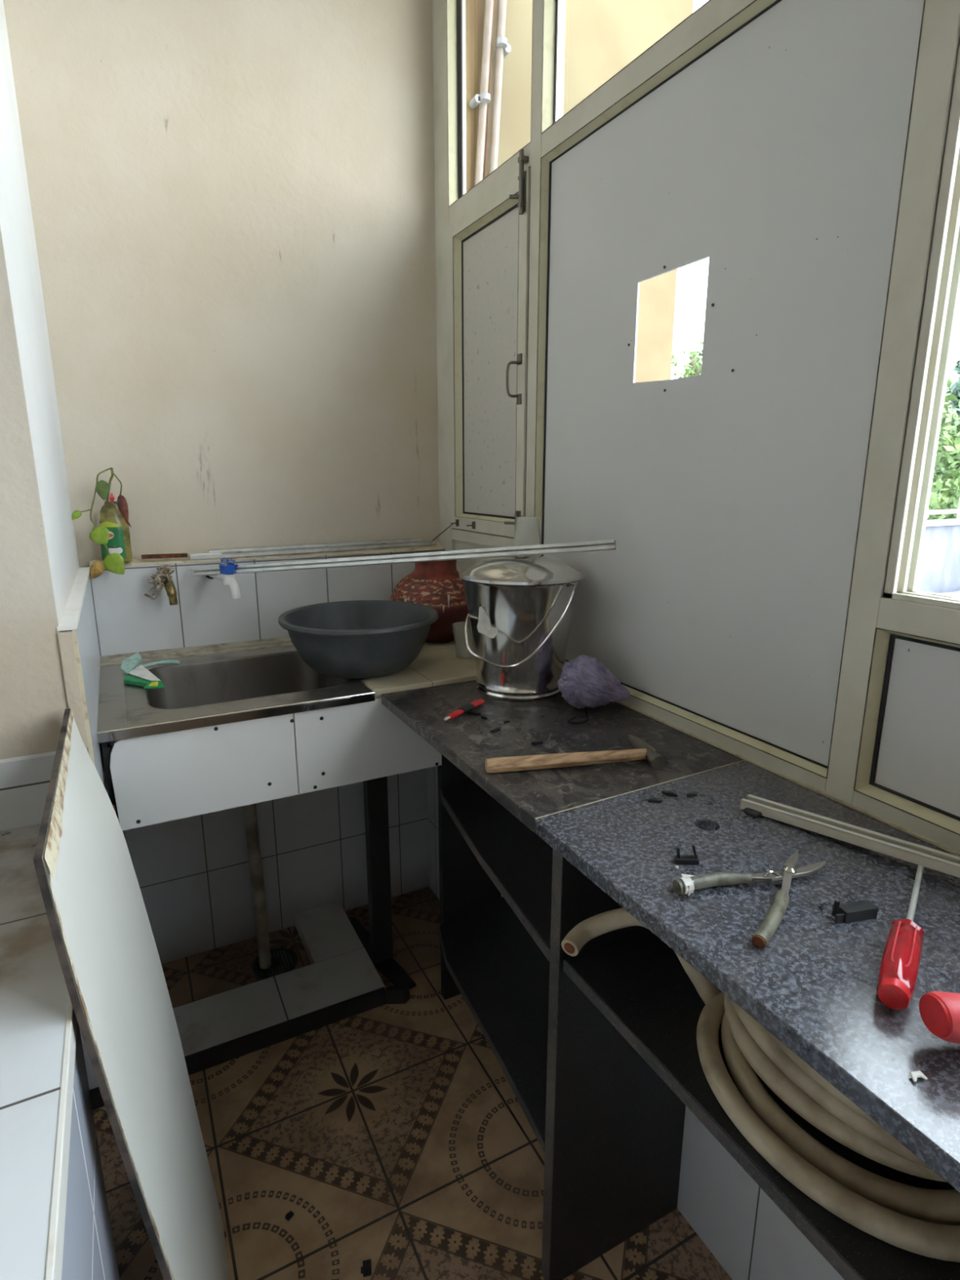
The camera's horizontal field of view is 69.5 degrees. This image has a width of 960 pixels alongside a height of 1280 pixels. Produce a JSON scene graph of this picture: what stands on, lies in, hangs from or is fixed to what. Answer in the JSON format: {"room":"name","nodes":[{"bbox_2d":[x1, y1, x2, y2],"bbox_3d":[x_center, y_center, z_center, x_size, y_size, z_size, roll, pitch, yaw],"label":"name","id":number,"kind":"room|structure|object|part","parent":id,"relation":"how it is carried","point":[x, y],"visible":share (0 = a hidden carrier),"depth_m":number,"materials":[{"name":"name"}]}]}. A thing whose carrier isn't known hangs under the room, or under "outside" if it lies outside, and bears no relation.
{"room":"utility room","nodes":[
{"label":"utility room","id":0,"kind":"room"},
{"bbox_2d":[0,0,124,1089],"bbox_3d":[-1.569,-0.238,0.969,1.723,2.800,0.835,-7,15,-27],"label":"wall","id":1,"kind":"structure","parent":0,"point":[50,654],"depth_m":1.06,"materials":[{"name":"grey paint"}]},
{"bbox_2d":[89,1086,104,1110],"bbox_3d":[-1.091,1.061,1.446,0.720,0.052,0.004,-7,15,-27],"label":"baseboard","id":2,"kind":"structure","parent":1,"relation":"attached to","point":[97,1102],"depth_m":1.56,"materials":[{"name":"black stone"}]},
{"bbox_2d":[100,636,293,666],"bbox_3d":[-0.722,0.038,1.869,0.532,0.034,0.084,-7,15,-27],"label":"trim","id":3,"kind":"structure","parent":1,"relation":"attached to","point":[111,660],"depth_m":1.85,"materials":[{"name":"tile"}]},
{"bbox_2d":[97,644,374,757],"bbox_3d":[-0.590,0.172,1.641,0.532,0.179,0.547,-7,15,-27],"label":"sink","id":4,"kind":"object","parent":1,"relation":"attached to","point":[203,691],"visible":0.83,"depth_m":1.64,"materials":[{"name":"silver metal"}]},
{"bbox_2d":[123,664,164,688],"bbox_3d":[-0.774,0.088,1.572,0.060,0.018,0.192,-12,18,-40],"label":"packet","id":5,"kind":"object","parent":4,"relation":"on","point":[140,676],"visible":0.88,"depth_m":1.56,"materials":[{"name":"green plastic"}]},
{"bbox_2d":[148,681,158,686],"bbox_3d":[-0.717,0.097,1.523,0.018,0.007,0.018,-2,14,-10],"label":"print","id":6,"kind":"object","parent":5,"relation":"on","point":[150,683],"depth_m":1.52},
{"bbox_2d":[120,652,180,675],"bbox_3d":[-0.808,0.052,1.670,0.080,0.033,0.140,8,16,31],"label":"dish brush","id":7,"kind":"object","parent":4,"relation":"on","point":[132,662],"visible":1,"depth_m":1.66,"materials":[{"name":"green plastic"}]},
{"bbox_3d":[-0.788,0.060,1.679,0.036,0.015,0.112,12,18,42],"label":"handle","id":8,"kind":"part","parent":7,"relation":"part of","materials":[{"name":"green plastic"}]},
{"bbox_3d":[-0.554,0.170,1.653,0.427,0.177,0.369,-7,15,-27],"label":"bowl","id":9,"kind":"part","parent":4,"relation":"part of","materials":[{"name":"metal"}]},
{"bbox_2d":[243,803,271,968],"bbox_3d":[-0.624,0.584,1.907,0.050,0.740,0.050,-7,15,-27],"label":"drain pipe","id":10,"kind":"object","parent":4,"relation":"attached to","point":[249,811],"visible":0.7,"depth_m":1.92,"materials":[{"name":"plastic"}]},
{"bbox_2d":[101,697,441,831],"bbox_3d":[-0.338,0.231,1.502,0.835,0.186,0.033,-7,15,-27],"label":"apron","id":11,"kind":"object","parent":4,"relation":"attached to","point":[169,776],"visible":0.88,"depth_m":1.42,"materials":[{"name":"laminate"}]},
{"bbox_2d":[3,0,444,964],"bbox_3d":[-1.331,-0.394,1.618,2.760,2.800,0.220,-7,15,-27],"label":"wall","id":12,"kind":"structure","parent":0,"point":[233,202],"depth_m":1.83,"materials":[{"name":"beige paint"}]},
{"bbox_2d":[143,564,177,604],"bbox_3d":[-0.821,-0.142,1.776,0.080,0.100,0.084,-7,15,-27],"label":"tap","id":13,"kind":"object","parent":12,"relation":"attached to","point":[163,578],"visible":1,"depth_m":1.76,"materials":[{"name":"gold metal"}]},
{"bbox_3d":[-0.804,-0.139,1.785,0.027,0.089,0.085,-9,16,-34],"label":"spout","id":14,"kind":"part","parent":13,"relation":"part of","materials":[{"name":"gold metal"}]},
{"bbox_2d":[204,557,240,599],"bbox_3d":[-0.671,-0.169,1.791,0.043,0.102,0.186,-11,17,-38],"label":"tap","id":15,"kind":"object","parent":12,"relation":"attached to","point":[228,569],"visible":0.96,"depth_m":1.73,"materials":[{"name":"white plastic"}]},
{"bbox_3d":[-0.634,-0.179,1.740,0.041,0.026,0.037,-7,15,-27],"label":"handle","id":16,"kind":"part","parent":15,"relation":"part of","materials":[{"name":"blue plastic"}]},
{"bbox_2d":[88,541,444,567],"bbox_3d":[-0.553,-0.248,1.965,0.976,0.036,0.056,-7,15,-27],"label":"ledge","id":17,"kind":"object","parent":12,"relation":"attached to","point":[438,546],"visible":0.59,"depth_m":1.96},
{"bbox_2d":[98,501,132,561],"bbox_3d":[-0.923,-0.273,1.746,0.068,0.150,0.043,-7,15,-27],"label":"detergent bottle","id":18,"kind":"object","parent":17,"relation":"on","point":[111,518],"visible":0.65,"depth_m":1.73,"materials":[{"name":"green plastic"}]},
{"bbox_2d":[71,467,131,579],"bbox_3d":[-0.926,-0.287,1.704,0.118,0.269,0.068,-3,14,-11],"label":"pothos cutting","id":19,"kind":"object","parent":18,"relation":"in","point":[113,562],"visible":1,"depth_m":1.70,"materials":[{"name":"green plant"}]},
{"bbox_3d":[-0.923,-0.345,1.690,0.013,0.150,0.068,10,17,35],"label":"stem","id":20,"kind":"part","parent":19,"relation":"part of","materials":[{"name":"green plant"}]},
{"bbox_3d":[-0.917,-0.225,1.695,0.020,0.039,0.007,3,14,13],"label":"stem","id":21,"kind":"part","parent":19,"relation":"part of","materials":[{"name":"green plant"}]},
{"bbox_3d":[-0.918,-0.377,1.714,0.032,0.096,0.010,2,14,7],"label":"stem","id":22,"kind":"part","parent":19,"relation":"part of","materials":[{"name":"green plant"}]},
{"bbox_3d":[-0.895,-0.386,1.707,0.023,0.057,0.007,2,14,8],"label":"stem","id":23,"kind":"part","parent":19,"relation":"part of","materials":[{"name":"green plant"}]},
{"bbox_3d":[-0.916,-0.225,1.738,0.032,0.021,0.002,-6,15,-24],"label":"label plate","id":24,"kind":"part","parent":18,"relation":"part of","materials":[{"name":"white paper"}]},
{"bbox_2d":[141,553,187,559],"bbox_3d":[-0.827,-0.220,1.816,0.110,0.011,0.014,-7,15,-26],"label":"metal offcut","id":25,"kind":"object","parent":17,"relation":"on","point":[166,555],"visible":1,"depth_m":1.81,"materials":[{"name":"brown metal"}]},
{"bbox_2d":[189,551,222,557],"bbox_3d":[-0.739,-0.229,1.865,0.080,0.009,0.028,-7,15,-27],"label":"tile offcut","id":26,"kind":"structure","parent":17,"relation":"on","point":[220,553],"depth_m":1.85,"materials":[{"name":"white tile"}]},
{"bbox_2d":[190,541,436,559],"bbox_3d":[-0.454,-0.262,2.003,0.718,0.017,0.011,-7,15,-27],"label":"strip","id":27,"kind":"object","parent":17,"relation":"on","point":[424,543],"visible":1,"depth_m":1.98,"materials":[{"name":"silver metal"}]},
{"bbox_2d":[208,537,422,552],"bbox_3d":[-0.458,-0.277,2.023,0.627,0.014,0.007,-7,15,-27],"label":"strip","id":28,"kind":"object","parent":17,"relation":"on","point":[268,548],"visible":1,"depth_m":2.01,"materials":[{"name":"silver metal"}]},
{"bbox_2d":[93,886,732,1279],"bbox_3d":[-0.488,1.405,0.379,2.760,0.120,3.560,-7,15,-27],"label":"floor","id":29,"kind":"structure","parent":0,"point":[394,1136],"depth_m":1.47,"materials":[{"name":"tile"}]},
{"bbox_2d":[0,823,119,1279],"bbox_3d":[-0.769,1.065,-0.316,1.692,0.864,2.660,-7,15,-27],"label":"countertop","id":30,"kind":"structure","parent":29,"relation":"on","point":[55,1224],"depth_m":0.65,"materials":[{"name":"tile"}]},
{"bbox_2d":[33,708,229,1279],"bbox_3d":[-0.465,0.654,1.005,0.139,1.048,0.490,-7,15,-27],"label":"board","id":31,"kind":"object","parent":29,"relation":"on","point":[102,933],"visible":1,"depth_m":0.89,"materials":[{"name":"white wood"}]},
{"bbox_2d":[252,947,297,978],"bbox_3d":[-0.601,0.945,2.027,0.128,0.007,0.128,-7,15,-27],"label":"floor drain","id":32,"kind":"object","parent":29,"relation":"on","point":[276,961],"visible":0.8,"depth_m":2.02,"materials":[{"name":"black metal"}]},
{"bbox_2d":[173,901,385,1056],"bbox_3d":[-0.615,0.946,1.934,0.583,0.048,0.440,-7,15,-27],"label":"curb","id":33,"kind":"object","parent":29,"relation":"on","point":[340,969],"visible":0.77,"depth_m":1.86,"materials":[{"name":"tile"}]},
{"bbox_2d":[284,1210,293,1221],"bbox_3d":[-0.369,1.111,1.336,0.012,0.005,0.014,9,16,33],"label":"chip","id":34,"kind":"object","parent":29,"relation":"on","point":[290,1214],"visible":1,"depth_m":1.33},
{"bbox_2d":[184,985,409,1075],"bbox_3d":[-0.480,0.990,1.744,0.643,0.050,0.031,-7,15,-27],"label":"curb","id":35,"kind":"object","parent":29,"relation":"on","point":[198,1061],"visible":0.82,"depth_m":1.76,"materials":[{"name":"black stone"}]},
{"bbox_2d":[360,1258,371,1277],"bbox_3d":[-0.205,1.131,1.246,0.019,0.008,0.022,-3,14,-12],"label":"chip","id":36,"kind":"object","parent":29,"relation":"on","point":[366,1269],"visible":1,"depth_m":1.24,"materials":[{"name":"black"}]},
{"bbox_2d":[363,776,393,963],"bbox_3d":[-0.289,0.505,1.936,0.058,0.904,0.038,-7,15,-27],"label":"table leg","id":37,"kind":"object","parent":29,"relation":"on","point":[375,790],"visible":0.55,"depth_m":1.95,"materials":[{"name":"black metal"}]},
{"bbox_2d":[348,916,416,989],"bbox_3d":[-0.318,0.933,2.067,0.065,0.012,0.387,-10,17,-36],"label":"stone offcut","id":38,"kind":"object","parent":29,"relation":"on","point":[389,968],"visible":0.52,"depth_m":2.00,"materials":[{"name":"stone"}]},
{"bbox_2d":[437,754,959,1279],"bbox_3d":[0.563,0.827,0.599,0.298,0.900,2.812,-7,15,-27],"label":"base cabinet","id":39,"kind":"object","parent":29,"relation":"on","point":[597,1048],"visible":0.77,"depth_m":1.19,"materials":[{"name":"black wood"}]},
{"bbox_3d":[-0.025,0.532,1.830,0.174,0.900,0.024,-7,15,-27],"label":"panel","id":40,"kind":"part","parent":39,"relation":"part of","materials":[{"name":"black wood"}]},
{"bbox_3d":[0.092,0.781,1.523,0.296,0.021,0.650,-7,15,-27],"label":"shelf","id":41,"kind":"part","parent":39,"relation":"part of","materials":[{"name":"black wood"}]},
{"bbox_3d":[0.095,0.416,1.429,0.296,0.022,0.635,-7,15,-27],"label":"shelf","id":42,"kind":"part","parent":39,"relation":"part of","materials":[{"name":"black wood"}]},
{"bbox_2d":[381,680,743,831],"bbox_3d":[0.118,0.173,1.348,0.427,0.022,0.640,-7,15,-27],"label":"countertop","id":43,"kind":"structure","parent":39,"relation":"on","point":[466,740],"depth_m":1.25,"materials":[{"name":"grey stone"}]},
{"bbox_2d":[444,698,484,720],"bbox_3d":[-0.024,0.142,1.393,0.044,0.016,0.133,8,16,31],"label":"cutter","id":44,"kind":"object","parent":43,"relation":"on","point":[467,708],"visible":1,"depth_m":1.39,"materials":[{"name":"red plastic"}]},
{"bbox_2d":[480,715,487,719],"bbox_3d":[0.008,0.154,1.372,0.008,0.004,0.020,-7,15,-27],"label":"chip","id":45,"kind":"object","parent":43,"relation":"on","point":[483,717],"visible":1,"depth_m":1.37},
{"bbox_2d":[490,727,500,733],"bbox_3d":[0.030,0.170,1.304,0.008,0.004,0.024,12,18,41],"label":"chip","id":46,"kind":"object","parent":43,"relation":"on","point":[497,729],"visible":1,"depth_m":1.30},
{"bbox_2d":[458,555,583,701],"bbox_3d":[0.079,-0.039,1.522,0.297,0.309,0.285,-7,15,-27],"label":"bucket","id":47,"kind":"object","parent":43,"relation":"on","point":[520,609],"visible":0.9,"depth_m":1.44,"materials":[{"name":"metal"}]},
{"bbox_2d":[190,539,615,576],"bbox_3d":[-0.242,-0.183,1.595,1.106,0.135,0.018,5,15,22],"label":"channel","id":48,"kind":"object","parent":47,"relation":"on","point":[609,544],"visible":1,"depth_m":1.54,"materials":[{"name":"silver metal"}]},
{"bbox_3d":[0.043,-0.057,1.498,0.217,0.162,0.285,-7,15,-27],"label":"bail handle","id":49,"kind":"part","parent":47,"relation":"part of","materials":[{"name":"metal"}]},
{"bbox_3d":[0.089,-0.161,1.501,0.271,0.044,0.271,-7,15,-27],"label":"lid","id":50,"kind":"part","parent":47,"relation":"part of","materials":[{"name":"metal"}]},
{"bbox_2d":[531,741,542,744],"bbox_3d":[0.103,0.185,1.242,0.020,0.004,0.008,0,13,0],"label":"chip","id":51,"kind":"object","parent":43,"relation":"on","point":[532,742],"visible":1,"depth_m":1.24,"materials":[{"name":"black plastic"}]},
{"bbox_2d":[484,734,666,773],"bbox_3d":[0.150,0.192,1.164,0.292,0.025,0.122,-3,14,-11],"label":"hammer","id":52,"kind":"object","parent":43,"relation":"on","point":[642,750],"visible":1,"depth_m":1.13,"materials":[{"name":"brown wood"}]},
{"bbox_3d":[0.152,0.197,1.144,0.290,0.025,0.026,-3,14,-11],"label":"handle","id":53,"kind":"part","parent":52,"relation":"part of","materials":[{"name":"brown wood"}]},
{"bbox_2d":[567,706,589,723],"bbox_3d":[0.200,0.149,1.364,0.033,0.015,0.067,10,16,35],"label":"drawstring","id":54,"kind":"object","parent":43,"relation":"on","point":[585,708],"visible":1,"depth_m":1.36,"materials":[{"name":"black plastic"}]},
{"bbox_2d":[557,654,630,709],"bbox_3d":[0.225,0.087,1.414,0.114,0.112,0.137,-7,15,-27],"label":"net bag","id":55,"kind":"object","parent":43,"relation":"on","point":[584,681],"visible":1,"depth_m":1.39,"materials":[{"name":"purple fabric"}]},
{"bbox_2d":[534,760,959,1192],"bbox_3d":[0.740,0.452,0.182,0.427,0.022,2.082,-7,15,-27],"label":"countertop","id":56,"kind":"structure","parent":39,"relation":"on","point":[813,986],"depth_m":0.76,"materials":[{"name":"grey stone"}]},
{"bbox_2d":[535,760,745,818],"bbox_3d":[0.264,0.237,1.076,0.424,0.021,0.001,-7,15,-28],"label":"trim","id":57,"kind":"structure","parent":56,"relation":"attached to","point":[742,760],"depth_m":1.06,"materials":[{"name":"beige metal"}]},
{"bbox_2d":[648,797,662,803],"bbox_3d":[0.259,0.237,1.024,0.021,0.004,0.008,2,14,10],"label":"chip","id":58,"kind":"object","parent":56,"relation":"on","point":[651,799],"visible":1,"depth_m":1.02,"materials":[{"name":"black plastic"}]},
{"bbox_2d":[662,790,677,797],"bbox_3d":[0.286,0.232,1.043,0.008,0.005,0.022,-13,18,-43],"label":"chip","id":59,"kind":"object","parent":56,"relation":"on","point":[667,793],"visible":1,"depth_m":1.04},
{"bbox_2d":[674,843,699,865],"bbox_3d":[0.258,0.266,0.861,0.028,0.025,0.012,0,13,1],"label":"clip","id":60,"kind":"object","parent":56,"relation":"on","point":[689,860],"visible":1,"depth_m":0.86,"materials":[{"name":"black plastic"}]},
{"bbox_2d":[685,792,697,797],"bbox_3d":[0.319,0.233,1.043,0.019,0.004,0.008,-3,14,-13],"label":"chip","id":61,"kind":"object","parent":56,"relation":"on","point":[689,794],"visible":1,"depth_m":1.04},
{"bbox_2d":[672,850,826,949],"bbox_3d":[0.340,0.284,0.796,0.200,0.020,0.129,-7,15,-27],"label":"pruning shears","id":62,"kind":"object","parent":56,"relation":"on","point":[686,884],"visible":1,"depth_m":0.80,"materials":[{"name":"metal"}]},
{"bbox_3d":[0.272,0.282,0.810,0.096,0.017,0.021,-3,14,-12],"label":"sleeved handle","id":63,"kind":"part","parent":62,"relation":"part of","materials":[{"name":"beige rubber"}]},
{"bbox_3d":[0.314,0.298,0.743,0.017,0.015,0.098,10,16,35],"label":"sleeved handle","id":64,"kind":"part","parent":62,"relation":"part of","materials":[{"name":"beige rubber"}]},
{"bbox_3d":[0.369,0.278,0.827,0.118,0.004,0.016,-4,14,-14],"label":"blade","id":65,"kind":"part","parent":62,"relation":"part of","materials":[{"name":"metal"}]},
{"bbox_3d":[0.363,0.276,0.816,0.012,0.004,0.123,8,16,30],"label":"blade","id":66,"kind":"part","parent":62,"relation":"part of","materials":[{"name":"metal"}]},
{"bbox_2d":[743,807,763,817],"bbox_3d":[0.393,0.245,0.987,0.025,0.007,0.022,-7,15,-27],"label":"scrap","id":67,"kind":"object","parent":56,"relation":"on","point":[752,812],"visible":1,"depth_m":0.98,"materials":[{"name":"black plastic"}]},
{"bbox_2d":[740,794,959,877],"bbox_3d":[0.531,0.262,0.856,0.026,0.032,0.424,-12,18,-42],"label":"channel","id":68,"kind":"object","parent":56,"relation":"on","point":[935,860],"visible":1,"depth_m":0.89,"materials":[{"name":"beige metal"}]},
{"bbox_2d":[831,897,878,924],"bbox_3d":[0.407,0.293,0.754,0.050,0.021,0.015,-3,14,-13],"label":"clip","id":69,"kind":"object","parent":56,"relation":"on","point":[861,910],"visible":1,"depth_m":0.75,"materials":[{"name":"black plastic"}]},
{"bbox_2d":[876,865,924,1009],"bbox_3d":[0.469,0.289,0.748,0.030,0.033,0.335,10,17,36],"label":"screwdriver","id":70,"kind":"object","parent":56,"relation":"on","point":[901,956],"visible":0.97,"depth_m":0.65,"materials":[{"name":"red plastic"}]},
{"bbox_3d":[0.409,0.308,0.670,0.030,0.033,0.111,10,17,35],"label":"handle","id":71,"kind":"part","parent":70,"relation":"part of","materials":[{"name":"red plastic"}]},
{"bbox_3d":[0.504,0.283,0.798,0.006,0.017,0.212,10,17,35],"label":"blade","id":72,"kind":"part","parent":70,"relation":"part of","materials":[{"name":"metal"}]},
{"bbox_2d":[909,1070,927,1082],"bbox_3d":[0.350,0.349,0.554,0.013,0.003,0.008,-3,14,-12],"label":"chip","id":73,"kind":"object","parent":56,"relation":"on","point":[915,1074],"visible":1,"depth_m":0.55,"materials":[{"name":"white plastic"}]},
{"bbox_2d":[919,991,959,1044],"bbox_3d":[0.504,0.321,0.566,0.257,0.050,0.100,1,14,5],"label":"tool","id":74,"kind":"object","parent":56,"relation":"on","point":[940,1011],"visible":1,"depth_m":0.57,"materials":[{"name":"red plastic"}]},
{"bbox_2d":[561,906,959,1262],"bbox_3d":[0.382,0.441,0.861,0.290,0.208,0.529,-9,16,-35],"label":"hose","id":75,"kind":"object","parent":39,"relation":"on","point":[912,1219],"visible":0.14,"depth_m":0.74,"materials":[{"name":"beige rubber"}]},
{"bbox_3d":[0.736,0.702,0.236,0.288,0.022,2.078,-7,15,-27],"label":"shelf","id":76,"kind":"part","parent":39,"relation":"part of","materials":[{"name":"black wood"}]},
{"bbox_2d":[426,765,844,1279],"bbox_3d":[0.716,0.771,0.835,0.197,0.900,3.500,-7,15,-27],"label":"wall","id":77,"kind":"structure","parent":0,"point":[749,1236],"depth_m":1.22,"materials":[{"name":"white tile"}]},
{"bbox_2d":[357,632,476,698],"bbox_3d":[-0.172,0.041,1.875,0.449,0.025,0.582,-7,15,-27],"label":"tiled countertop","id":78,"kind":"structure","parent":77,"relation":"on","point":[443,663],"depth_m":1.68,"materials":[{"name":"beige tile"}]},
{"bbox_2d":[278,600,439,679],"bbox_3d":[-0.290,0.001,1.686,0.381,0.133,0.381,-7,15,-27],"label":"plastic basin","id":79,"kind":"object","parent":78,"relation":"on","point":[354,639],"visible":1,"depth_m":1.58,"materials":[{"name":"grey plastic"}]},
{"bbox_2d":[390,551,470,642],"bbox_3d":[-0.125,-0.125,1.990,0.268,0.244,0.272,-7,15,-27],"label":"clay pot","id":80,"kind":"object","parent":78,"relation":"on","point":[437,585],"visible":0.56,"depth_m":1.90,"materials":[{"name":"ceramic"}]},
{"bbox_2d":[430,0,565,634],"bbox_3d":[0.005,-0.901,1.804,0.103,1.900,0.569,-7,15,-27],"label":"window","id":81,"kind":"structure","parent":77,"relation":"in","point":[486,236],"depth_m":1.83,"materials":[{"name":"beige metal"}]},
{"bbox_3d":[-0.119,-0.323,2.103,0.005,0.068,0.117,-11,17,-38],"label":"stay rod","id":82,"kind":"part","parent":81,"relation":"part of","materials":[{"name":"metal"}]},
{"bbox_3d":[0.027,-0.143,1.969,0.008,0.250,0.433,-7,15,-27],"label":"panel","id":83,"kind":"part","parent":81,"relation":"part of","materials":[{"name":"beige metal"}]},
{"bbox_2d":[447,167,529,538],"bbox_3d":[0.024,-0.701,1.834,0.036,0.825,0.428,-7,15,-27],"label":"shutter","id":84,"kind":"object","parent":81,"relation":"attached to","point":[488,241],"depth_m":1.83,"materials":[{"name":"beige metal"}]},
{"bbox_3d":[0.032,-0.702,1.838,0.005,0.753,0.356,-7,15,-27],"label":"shutter panel","id":85,"kind":"part","parent":81,"relation":"part of","materials":[{"name":"metal"}]},
{"bbox_3d":[0.082,-0.628,1.667,0.039,0.115,0.015,2,14,9],"label":"pull handle","id":86,"kind":"part","parent":81,"relation":"part of","materials":[{"name":"metal"}]},
{"bbox_2d":[533,0,959,808],"bbox_3d":[0.361,-0.753,1.187,0.055,1.900,0.888,-7,15,-27],"label":"partition panel","id":87,"kind":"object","parent":77,"relation":"in","point":[747,503],"depth_m":1.11,"materials":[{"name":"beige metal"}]},
{"bbox_2d":[615,701,959,856],"bbox_3d":[0.597,0.267,0.899,0.003,0.003,3.030,-7,15,-27],"label":"trim","id":88,"kind":"structure","parent":77,"relation":"attached to","point":[911,833],"depth_m":1.06,"materials":[{"name":"beige metal"}]},
{"bbox_2d":[852,35,959,856],"bbox_3d":[0.957,-0.488,0.080,0.065,1.900,1.684,-7,15,-27],"label":"window","id":89,"kind":"structure","parent":77,"relation":"in","point":[908,771],"depth_m":0.91,"materials":[{"name":"beige metal"}]},
{"bbox_3d":[0.953,-0.487,0.077,0.055,1.900,1.683,-7,15,-27],"label":"frame","id":90,"kind":"part","parent":89,"relation":"part of","materials":[{"name":"beige metal"}]},
{"bbox_3d":[0.941,0.267,0.277,0.006,0.234,1.633,-7,15,-27],"label":"panel","id":91,"kind":"part","parent":89,"relation":"part of","materials":[{"name":"grey laminate"}]},
{"label":"outside","id":92,"kind":"structure","parent":0,"visible":0},
{"bbox_3d":[21.244,-8.824,69.440,220.000,0.400,220.000,-7,15,-27],"label":"ground","id":93,"kind":"structure","parent":92,"visible":0},
{"bbox_2d":[465,0,484,192],"bbox_3d":[-0.229,0.707,3.035,0.230,12.000,0.605,-7,15,-27],"label":"pilaster","id":94,"kind":"object","parent":93,"relation":"on","point":[474,9],"visible":0.02,"depth_m":2.19,"materials":[{"name":"beige paint"}]},
{"bbox_2d":[474,0,493,186],"bbox_3d":[-0.033,-1.079,2.332,0.284,3.402,0.024,-7,15,-27],"label":"pipe","id":95,"kind":"object","parent":94,"relation":"attached to","point":[489,3],"visible":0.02,"depth_m":2.19,"materials":[{"name":"white plastic"}]},
{"bbox_2d":[469,92,490,108],"bbox_3d":[0.002,-1.707,2.192,0.051,0.025,0.058,-7,15,-27],"label":"clip","id":96,"kind":"object","parent":95,"relation":"attached to","point":[485,97],"visible":1,"depth_m":2.18,"materials":[{"name":"white plastic"}]},
{"bbox_2d":[484,0,693,385],"bbox_3d":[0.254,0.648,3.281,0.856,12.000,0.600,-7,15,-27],"label":"building","id":97,"kind":"structure","parent":93,"relation":"on","point":[602,37],"depth_m":2.38,"materials":[{"name":"beige paint"}]},
{"bbox_2d":[488,0,506,174],"bbox_3d":[0.015,-1.084,2.356,0.252,3.402,0.027,-7,15,-27],"label":"pipe","id":98,"kind":"object","parent":97,"relation":"attached to","point":[501,8],"visible":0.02,"depth_m":2.21,"materials":[{"name":"white plastic"}]},
{"bbox_2d":[484,0,494,177],"bbox_3d":[-0.005,-1.086,2.363,0.201,3.400,0.008,-7,15,-27],"label":"wire","id":99,"kind":"object","parent":98,"relation":"attached to","point":[492,29],"visible":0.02,"depth_m":2.22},
{"bbox_2d":[496,36,511,57],"bbox_3d":[0.070,-1.873,2.189,0.052,0.028,0.058,-7,15,-27],"label":"clip","id":100,"kind":"object","parent":98,"relation":"attached to","point":[501,42],"visible":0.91,"depth_m":2.17,"materials":[{"name":"white plastic"}]},
{"bbox_2d":[671,342,702,377],"bbox_3d":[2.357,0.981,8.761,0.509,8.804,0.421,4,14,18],"label":"tree","id":101,"kind":"object","parent":93,"relation":"on","point":[694,366],"visible":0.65,"depth_m":7.78,"materials":[{"name":"green plant"}]},
{"bbox_2d":[926,374,959,519],"bbox_3d":[7.916,-0.571,13.937,4.103,9.412,5.054,7,15,26],"label":"tree","id":102,"kind":"object","parent":93,"relation":"on","point":[940,499],"visible":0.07,"depth_m":12.27,"materials":[{"name":"green plant"}]},
{"bbox_2d":[926,361,959,518],"bbox_3d":[28.095,-8.851,40.228,6.000,13.262,4.200,-7,15,-27],"label":"building","id":103,"kind":"structure","parent":93,"relation":"on","point":[953,376],"depth_m":37.34,"materials":[{"name":"white"}]},
{"bbox_2d":[933,400,959,519],"bbox_3d":[11.542,-0.760,15.317,5.478,9.136,4.336,-7,15,-27],"label":"tree","id":104,"kind":"object","parent":93,"relation":"on","point":[948,416],"visible":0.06,"depth_m":14.62,"materials":[{"name":"green plant"}]},
{"bbox_2d":[935,356,959,518],"bbox_3d":[12.996,-3.399,18.978,2.538,12.561,2.386,10,17,37],"label":"tree","id":105,"kind":"object","parent":93,"relation":"on","point":[954,389],"visible":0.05,"depth_m":18.26,"materials":[{"name":"green plant"}]},
{"bbox_3d":[4.432,-1.406,7.335,0.030,0.334,0.030,-7,15,-27],"label":"post","id":106,"kind":"object","parent":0,"visible":0},
{"bbox_2d":[927,509,959,515],"bbox_3d":[6.327,-1.569,8.307,6.800,0.050,0.048,-7,15,-27],"label":"rail","id":107,"kind":"object","parent":106,"relation":"attached to","point":[942,511],"visible":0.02,"depth_m":7.70,"materials":[{"name":"white metal"}]},
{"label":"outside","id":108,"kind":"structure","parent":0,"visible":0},
{"bbox_3d":[6.556,1.767,4.189,10.800,0.200,8.500,-7,15,-27],"label":"roof","id":109,"kind":"structure","parent":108,"visible":0},
{"bbox_2d":[915,524,959,593],"bbox_3d":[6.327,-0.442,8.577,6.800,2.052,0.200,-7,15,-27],"label":"parapet","id":110,"kind":"object","parent":109,"relation":"on","point":[940,563],"visible":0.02,"depth_m":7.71,"materials":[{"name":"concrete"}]},
{"bbox_2d":[925,519,959,526],"bbox_3d":[6.327,-1.456,8.334,6.800,0.032,0.320,-7,15,-27],"label":"coping","id":111,"kind":"object","parent":110,"relation":"on","point":[942,522],"visible":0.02,"depth_m":7.59},
{"bbox_2d":[955,497,959,519],"bbox_3d":[5.453,-1.529,7.850,0.030,0.334,0.030,-7,15,-27],"label":"post","id":112,"kind":"object","parent":111,"relation":"on","point":[957,514],"visible":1,"depth_m":7.86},
{"bbox_2d":[941,591,959,596],"bbox_3d":[6.142,-0.142,7.566,2.100,0.740,1.100,-7,15,-27],"label":"concrete ledge","id":113,"kind":"object","parent":109,"relation":"on","point":[955,593],"visible":0.02,"depth_m":7.46,"materials":[{"name":"white concrete"}]}
]}

